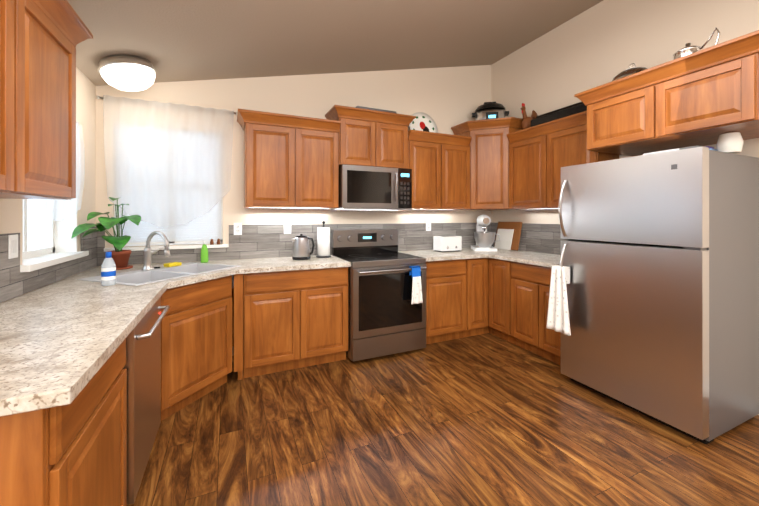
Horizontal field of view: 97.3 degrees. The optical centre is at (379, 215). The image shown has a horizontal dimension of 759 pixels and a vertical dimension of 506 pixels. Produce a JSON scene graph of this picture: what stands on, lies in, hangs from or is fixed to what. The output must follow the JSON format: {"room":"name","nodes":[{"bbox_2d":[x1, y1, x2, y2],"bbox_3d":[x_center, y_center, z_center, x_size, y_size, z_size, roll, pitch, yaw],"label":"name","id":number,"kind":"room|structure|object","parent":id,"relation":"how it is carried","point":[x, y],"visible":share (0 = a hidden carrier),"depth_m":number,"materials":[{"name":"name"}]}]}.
{"room":"kitchen","nodes":[
{"label":"kitchen","id":0,"kind":"room"},
{"bbox_2d":[0,67,95,303],"bbox_3d":[-1.103,-0.427,-0.215,0.200,3.496,6.400,0,0,-24],"label":"wall","id":1,"kind":"structure","parent":0,"point":[10,215],"depth_m":2.51,"materials":[{"name":"beige paint"}]},
{"bbox_2d":[8,234,17,258],"bbox_3d":[-1.823,0.152,1.665,0.009,0.116,0.072,0,0,-24],"label":"light switch","id":2,"kind":"object","parent":1,"relation":"attached to","point":[12,246],"visible":1,"depth_m":1.65,"materials":[{"name":"white plastic"}]},
{"bbox_2d":[0,0,92,199],"bbox_3d":[-1.382,-0.497,1.097,0.366,0.838,1.148,0,0,-24],"label":"upper cabinet","id":3,"kind":"object","parent":1,"relation":"attached to","point":[40,40],"visible":1,"depth_m":1.30,"materials":[{"name":"brown wood"}]},
{"bbox_2d":[0,227,96,302],"bbox_3d":[-1.823,0.249,1.637,0.013,0.324,2.429,0,0,-24],"label":"backsplash","id":4,"kind":"structure","parent":1,"relation":"attached to","point":[15,282],"depth_m":1.84,"materials":[{"name":"tile"}]},
{"bbox_2d":[20,123,88,271],"bbox_3d":[-2.095,-0.193,2.064,0.230,0.970,0.810,0,0,-24],"label":"window","id":5,"kind":"structure","parent":1,"relation":"in","point":[58,244],"depth_m":2.31,"materials":[{"name":"white paint"}]},
{"bbox_2d":[31,122,84,220],"bbox_3d":[-2.001,-0.313,2.107,0.051,0.690,0.710,0,0,-24],"label":"sheer curtain","id":6,"kind":"object","parent":5,"relation":"hanging from","point":[79,174],"visible":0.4,"depth_m":2.29,"materials":[{"name":"white fabric"}]},
{"bbox_2d":[96,65,490,355],"bbox_3d":[-0.441,-0.424,3.662,4.440,3.496,0.120,0,0,-24],"label":"wall","id":7,"kind":"structure","parent":0,"point":[445,99],"depth_m":3.42,"materials":[{"name":"beige paint"}]},
{"bbox_2d":[104,124,228,251],"bbox_3d":[-1.856,-0.242,2.981,0.930,1.070,0.135,0,0,-24],"label":"window","id":8,"kind":"structure","parent":7,"relation":"in","point":[188,246],"depth_m":2.99,"materials":[{"name":"white paint"}]},
{"bbox_2d":[115,124,221,245],"bbox_3d":[-1.853,-0.258,2.974,0.810,1.029,0.022,0,0,-24],"label":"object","id":9,"kind":"object","parent":8,"relation":"attached to","point":[202,225],"visible":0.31,"depth_m":2.97,"materials":[{"name":"glass"}]},
{"bbox_2d":[210,238,219,244],"bbox_3d":[-1.518,0.236,3.087,0.087,0.055,0.032,0,0,-24],"label":"figurine","id":10,"kind":"object","parent":8,"relation":"on","point":[212,242],"visible":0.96,"depth_m":3.08,"materials":[{"name":"brown ceramic"}]},
{"bbox_2d":[96,95,236,114],"bbox_3d":[-1.815,-0.962,2.939,1.067,0.028,0.062,0,0,-24],"label":"curtain rod","id":11,"kind":"object","parent":7,"relation":"attached to","point":[98,97],"visible":0.58,"depth_m":2.88,"materials":[{"name":"silver metal"}]},
{"bbox_2d":[103,95,233,226],"bbox_3d":[-1.784,-0.439,2.882,0.970,1.076,0.072,0,0,-24],"label":"sheer curtain","id":12,"kind":"object","parent":11,"relation":"hanging from","point":[157,165],"visible":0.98,"depth_m":2.86,"materials":[{"name":"white fabric"}]},
{"bbox_2d":[234,223,241,234],"bbox_3d":[-1.343,0.123,3.168,0.072,0.116,0.008,0,0,-24],"label":"electrical outlet","id":13,"kind":"object","parent":7,"relation":"attached to","point":[237,228],"visible":1,"depth_m":3.17,"materials":[{"name":"white plastic"}]},
{"bbox_2d":[284,222,290,233],"bbox_3d":[-0.923,0.123,3.357,0.072,0.116,0.009,0,0,-24],"label":"light switch","id":14,"kind":"object","parent":7,"relation":"attached to","point":[287,227],"visible":1,"depth_m":3.35,"materials":[{"name":"white plastic"}]},
{"bbox_2d":[237,109,340,208],"bbox_3d":[-0.866,-0.496,3.200,0.914,0.838,0.366,0,0,-24],"label":"upper cabinet","id":15,"kind":"object","parent":7,"relation":"attached to","point":[291,161],"visible":1,"depth_m":3.07,"materials":[{"name":"brown wood"}]},
{"bbox_2d":[97,223,490,265],"bbox_3d":[-0.413,0.250,3.600,4.168,0.324,0.013,0,0,-24],"label":"backsplash","id":16,"kind":"structure","parent":7,"relation":"attached to","point":[261,241],"depth_m":3.33,"materials":[{"name":"tile"}]},
{"bbox_2d":[325,105,415,168],"bbox_3d":[-0.096,-0.783,3.549,0.896,0.563,0.366,0,0,-24],"label":"upper cabinet","id":17,"kind":"object","parent":7,"relation":"attached to","point":[373,138],"visible":0.88,"depth_m":3.40,"materials":[{"name":"brown wood"}]},
{"bbox_2d":[331,165,411,210],"bbox_3d":[-0.080,-0.277,3.514,0.758,0.430,0.441,0,0,-24],"label":"microwave","id":18,"kind":"object","parent":17,"relation":"attached to","point":[373,188],"visible":1,"depth_m":3.33,"materials":[{"name":"silver metal"}]},
{"bbox_2d":[355,106,395,112],"bbox_3d":[-0.092,-1.077,3.546,0.440,0.022,0.340,0,0,-24],"label":"baking tray","id":19,"kind":"object","parent":17,"relation":"on","point":[375,109],"visible":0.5,"depth_m":3.38,"materials":[{"name":"silver metal"}]},
{"bbox_2d":[426,221,430,230],"bbox_3d":[0.594,0.124,4.043,0.072,0.116,0.008,0,0,-24],"label":"electrical outlet","id":20,"kind":"object","parent":7,"relation":"attached to","point":[428,225],"visible":1,"depth_m":4.04,"materials":[{"name":"white plastic"}]},
{"bbox_2d":[408,130,471,209],"bbox_3d":[0.636,-0.495,3.879,0.830,0.838,0.366,0,0,-24],"label":"upper cabinet","id":21,"kind":"object","parent":7,"relation":"attached to","point":[439,164],"visible":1,"depth_m":3.74,"materials":[{"name":"brown wood"}]},
{"bbox_2d":[409,112,437,132],"bbox_3d":[0.511,-1.032,3.912,0.382,0.382,0.030,0,-14,-24],"label":"plate","id":22,"kind":"object","parent":21,"relation":"on","point":[421,121],"visible":0.71,"depth_m":3.93,"materials":[{"name":"white ceramic"}]},
{"bbox_2d":[67,0,602,85],"bbox_3d":[0.902,-1.596,0.692,4.440,1.110,6.640,0,0,-24],"label":"ceiling","id":23,"kind":"structure","parent":0,"point":[179,40],"depth_m":2.69,"materials":[{"name":"beige paint"}]},
{"bbox_2d":[98,55,155,90],"bbox_3d":[-1.864,-1.038,2.493,0.356,0.189,0.356,-14,6,-24],"label":"flush ceiling light","id":24,"kind":"object","parent":23,"relation":"attached to","point":[127,73],"visible":1,"depth_m":2.39,"materials":[{"name":"white glass"}]},
{"bbox_2d":[127,333,758,505],"bbox_3d":[0.902,1.362,0.690,4.440,0.080,6.640,0,0,-24],"label":"floor","id":25,"kind":"structure","parent":0,"point":[487,419],"depth_m":1.93,"materials":[{"name":"brown wood"}]},
{"bbox_2d":[0,338,126,505],"bbox_3d":[-1.195,0.887,0.975,0.607,0.870,0.645,0,0,-24],"label":"base cabinet","id":26,"kind":"object","parent":25,"relation":"on","point":[74,453],"visible":0.75,"depth_m":0.92,"materials":[{"name":"brown wood"}]},
{"bbox_2d":[123,297,169,504],"bbox_3d":[-1.415,0.888,1.572,0.664,0.868,0.612,0,0,-24],"label":"dishwasher","id":27,"kind":"object","parent":25,"relation":"on","point":[142,366],"visible":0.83,"depth_m":1.54,"materials":[{"name":"silver metal"}]},
{"bbox_2d":[161,302,172,401],"bbox_3d":[-2.067,0.993,2.235,0.790,0.660,0.790,0,0,21],"label":"base cabinet","id":28,"kind":"object","parent":25,"relation":"on","point":[167,322],"depth_m":2.10,"materials":[{"name":"brown wood"}]},
{"bbox_2d":[0,255,350,416],"bbox_3d":[-0.914,0.431,2.040,1.970,0.038,2.414,0,0,-24],"label":"countertop","id":29,"kind":"structure","parent":28,"relation":"on","point":[61,341],"depth_m":1.26,"materials":[{"name":"stone"}]},
{"bbox_2d":[71,197,140,269],"bbox_3d":[-1.995,0.134,2.495,0.379,0.555,0.436,0,0,-24],"label":"potted plant","id":30,"kind":"object","parent":29,"relation":"on","point":[120,256],"visible":0.92,"depth_m":2.48,"materials":[{"name":"green plant"}]},
{"bbox_2d":[101,252,115,285],"bbox_3d":[-1.610,0.313,1.986,0.070,0.197,0.069,0,0,-24],"label":"soap bottle","id":31,"kind":"object","parent":29,"relation":"on","point":[108,273],"visible":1,"depth_m":1.97,"materials":[{"name":"white plastic"}]},
{"bbox_2d":[142,231,170,270],"bbox_3d":[-1.642,0.259,2.536,0.269,0.295,0.178,0,0,21],"label":"tap","id":32,"kind":"object","parent":29,"relation":"on","point":[148,251],"visible":1,"depth_m":2.50,"materials":[{"name":"silver metal"}]},
{"bbox_2d":[77,262,239,287],"bbox_3d":[-1.536,0.489,2.442,0.560,0.182,0.840,0,0,21],"label":"double-bowl sink","id":33,"kind":"object","parent":29,"relation":"in","point":[143,277],"visible":0.44,"depth_m":2.45,"materials":[{"name":"silver metal"}]},
{"bbox_2d":[164,262,181,266],"bbox_3d":[-1.676,0.394,2.709,0.070,0.025,0.110,0,0,21],"label":"sponge","id":34,"kind":"object","parent":33,"relation":"on","point":[172,264],"visible":0.98,"depth_m":2.68,"materials":[{"name":"yellow"}]},
{"bbox_2d":[200,241,207,262],"bbox_3d":[-1.554,0.317,2.967,0.064,0.190,0.063,0,0,-24],"label":"soap bottle","id":35,"kind":"object","parent":29,"relation":"on","point":[204,254],"visible":1,"depth_m":2.94,"materials":[{"name":"green plastic"}]},
{"bbox_2d":[292,234,314,259],"bbox_3d":[-0.730,0.291,3.196,0.220,0.242,0.170,0,0,-4],"label":"electric kettle","id":36,"kind":"object","parent":29,"relation":"on","point":[301,250],"visible":1,"depth_m":3.14,"materials":[{"name":"silver metal"}]},
{"bbox_2d":[316,221,330,257],"bbox_3d":[-0.561,0.232,3.355,0.150,0.361,0.150,0,0,-24],"label":"paper towel holder","id":37,"kind":"object","parent":29,"relation":"on","point":[323,241],"visible":1,"depth_m":3.30,"materials":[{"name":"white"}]},
{"bbox_2d":[161,282,240,393],"bbox_3d":[-1.803,0.993,2.947,0.754,0.660,0.754,0,0,21],"label":"base cabinet","id":38,"kind":"object","parent":25,"relation":"on","point":[201,328],"depth_m":2.35,"materials":[{"name":"brown wood"}]},
{"bbox_2d":[243,267,347,377],"bbox_3d":[-0.798,0.888,3.098,0.878,0.870,0.607,0,0,-24],"label":"base cabinet","id":39,"kind":"object","parent":25,"relation":"on","point":[294,319],"visible":0.98,"depth_m":2.81,"materials":[{"name":"brown wood"}]},
{"bbox_2d":[332,229,426,361],"bbox_3d":[-0.012,0.735,3.369,0.762,1.174,0.727,0,0,-24],"label":"range","id":40,"kind":"object","parent":25,"relation":"on","point":[385,317],"visible":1,"depth_m":3.11,"materials":[{"name":"silver metal"}]},
{"bbox_2d":[409,266,422,304],"bbox_3d":[0.337,0.644,3.130,0.120,0.344,0.068,0,0,-24],"label":"towel","id":41,"kind":"object","parent":40,"relation":"hanging from","point":[415,272],"visible":1,"depth_m":3.11,"materials":[{"name":"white fabric"}]},
{"bbox_2d":[425,259,465,343],"bbox_3d":[0.560,0.888,3.712,0.530,0.870,0.607,0,0,-24],"label":"base cabinet","id":42,"kind":"object","parent":25,"relation":"on","point":[445,300],"visible":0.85,"depth_m":3.44,"materials":[{"name":"brown wood"}]},
{"bbox_2d":[462,258,515,344],"bbox_3d":[1.276,0.888,3.865,0.897,0.870,0.917,0,0,-24],"label":"base cabinet","id":43,"kind":"object","parent":25,"relation":"on","point":[488,295],"visible":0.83,"depth_m":3.58,"materials":[{"name":"brown wood"}]},
{"bbox_2d":[400,248,560,267],"bbox_3d":[1.165,0.432,3.437,1.427,0.038,1.581,0,0,-24],"label":"countertop","id":44,"kind":"structure","parent":43,"relation":"on","point":[537,258],"depth_m":3.49,"materials":[{"name":"stone"}]},
{"bbox_2d":[433,236,461,251],"bbox_3d":[0.810,0.324,3.916,0.310,0.177,0.177,0,0,-24],"label":"toaster","id":45,"kind":"object","parent":44,"relation":"on","point":[447,243],"visible":1,"depth_m":3.84,"materials":[{"name":"white plastic"}]},
{"bbox_2d":[471,215,499,251],"bbox_3d":[1.286,0.198,4.051,0.302,0.428,0.408,0,0,8],"label":"stand mixer","id":46,"kind":"object","parent":44,"relation":"on","point":[484,239],"visible":0.98,"depth_m":3.91,"materials":[{"name":"white plastic"}]},
{"bbox_2d":[495,229,513,249],"bbox_3d":[1.538,0.287,4.128,0.010,0.255,0.260,15,-6,-24],"label":"cutting board","id":47,"kind":"object","parent":44,"relation":"on","point":[505,241],"visible":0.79,"depth_m":4.11,"materials":[{"name":"white plastic"}]},
{"bbox_2d":[494,221,521,250],"bbox_3d":[1.583,0.242,4.127,0.020,0.345,0.380,13,-5,-24],"label":"cutting board","id":48,"kind":"object","parent":44,"relation":"on","point":[516,227],"visible":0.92,"depth_m":4.02,"materials":[{"name":"brown wood"}]},
{"bbox_2d":[511,262,560,364],"bbox_3d":[1.737,0.888,3.198,0.607,0.870,0.675,0,0,-24],"label":"base cabinet","id":49,"kind":"object","parent":25,"relation":"on","point":[530,291],"visible":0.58,"depth_m":3.14,"materials":[{"name":"brown wood"}]},
{"bbox_2d":[558,145,758,443],"bbox_3d":[1.930,0.461,2.412,0.818,1.724,0.880,0,0,-24],"label":"refrigerator","id":50,"kind":"object","parent":25,"relation":"on","point":[660,255],"visible":0.9,"depth_m":2.09,"materials":[{"name":"grey metal"}]},
{"bbox_2d":[546,265,570,334],"bbox_3d":[1.411,0.638,2.583,0.118,0.500,0.190,0,0,-24],"label":"towel","id":51,"kind":"object","parent":50,"relation":"hanging from","point":[558,317],"visible":0.98,"depth_m":2.56,"materials":[{"name":"white fabric"}]},
{"bbox_2d":[643,132,743,154],"bbox_3d":[2.106,-0.451,2.240,0.330,0.120,0.470,0,0,-24],"label":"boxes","id":52,"kind":"object","parent":50,"relation":"on","point":[732,142],"visible":0.46,"depth_m":2.05,"materials":[{"name":"white cardboard"}]},
{"bbox_2d":[491,0,758,414],"bbox_3d":[2.870,-0.426,1.581,0.120,3.496,6.400,0,0,-24],"label":"wall","id":53,"kind":"structure","parent":0,"point":[596,45],"depth_m":3.15,"materials":[{"name":"beige paint"}]},
{"bbox_2d":[451,117,522,209],"bbox_3d":[1.328,-0.590,4.025,0.668,1.028,0.668,0,0,-24],"label":"upper cabinet","id":54,"kind":"object","parent":53,"relation":"attached to","point":[489,165],"visible":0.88,"depth_m":3.85,"materials":[{"name":"brown wood"}]},
{"bbox_2d":[472,102,508,119],"bbox_3d":[1.354,-1.212,4.093,0.430,0.370,0.362,0,0,11],"label":"slow cooker","id":55,"kind":"object","parent":54,"relation":"on","point":[489,110],"visible":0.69,"depth_m":3.95,"materials":[{"name":"black plastic"}]},
{"bbox_2d":[491,223,567,254],"bbox_3d":[1.820,0.250,3.740,0.013,0.324,1.599,0,0,-24],"label":"backsplash","id":56,"kind":"structure","parent":53,"relation":"attached to","point":[543,238],"depth_m":3.75,"materials":[{"name":"tile"}]},
{"bbox_2d":[506,111,618,208],"bbox_3d":[1.785,-0.496,3.384,0.366,0.838,0.998,0,0,-24],"label":"upper cabinet","id":57,"kind":"object","parent":53,"relation":"attached to","point":[540,155],"visible":0.65,"depth_m":3.34,"materials":[{"name":"brown wood"}]},
{"bbox_2d":[520,103,537,128],"bbox_3d":[1.671,-1.040,3.728,0.274,0.404,0.113,0,0,-24],"label":"rooster figurine","id":58,"kind":"object","parent":57,"relation":"on","point":[526,122],"visible":0.58,"depth_m":3.68,"materials":[{"name":"brown wood"}]},
{"bbox_2d":[531,102,586,126],"bbox_3d":[1.871,-0.945,3.232,0.220,0.215,0.820,0,0,-24],"label":"case","id":59,"kind":"object","parent":57,"relation":"on","point":[573,109],"visible":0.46,"depth_m":3.24,"materials":[{"name":"black plastic"}]},
{"bbox_2d":[574,30,758,155],"bbox_3d":[2.091,-0.746,2.338,0.671,0.458,1.068,0,0,-24],"label":"upper cabinet","id":60,"kind":"object","parent":53,"relation":"attached to","point":[707,96],"visible":1,"depth_m":2.12,"materials":[{"name":"brown wood"}]},
{"bbox_2d":[612,63,647,80],"bbox_3d":[1.928,-1.031,2.549,0.330,0.265,0.330,0,0,-24],"label":"lid","id":61,"kind":"object","parent":60,"relation":"on","point":[632,69],"visible":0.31,"depth_m":2.48,"materials":[{"name":"silver metal"}]},
{"bbox_2d":[673,27,720,59],"bbox_3d":[2.080,-1.039,2.192,0.156,0.281,0.254,0,0,-14],"label":"teapot","id":62,"kind":"object","parent":60,"relation":"on","point":[689,48],"visible":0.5,"depth_m":2.18,"materials":[{"name":"silver metal"}]},
{"label":"outside","id":63,"kind":"structure","parent":0,"visible":0},
{"bbox_2d":[28,199,35,249],"bbox_3d":[-2.390,-0.108,1.722,0.010,2.340,2.330,0,0,-24],"label":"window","id":64,"kind":"structure","parent":63,"point":[31,220],"depth_m":2.73,"materials":[{"name":"glass"}]},
{"bbox_2d":[36,199,207,247],"bbox_3d":[-1.608,-0.157,3.403,4.030,2.440,0.010,0,0,-24],"label":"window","id":65,"kind":"structure","parent":63,"point":[38,238],"depth_m":2.82,"materials":[{"name":"glass"}]}
]}

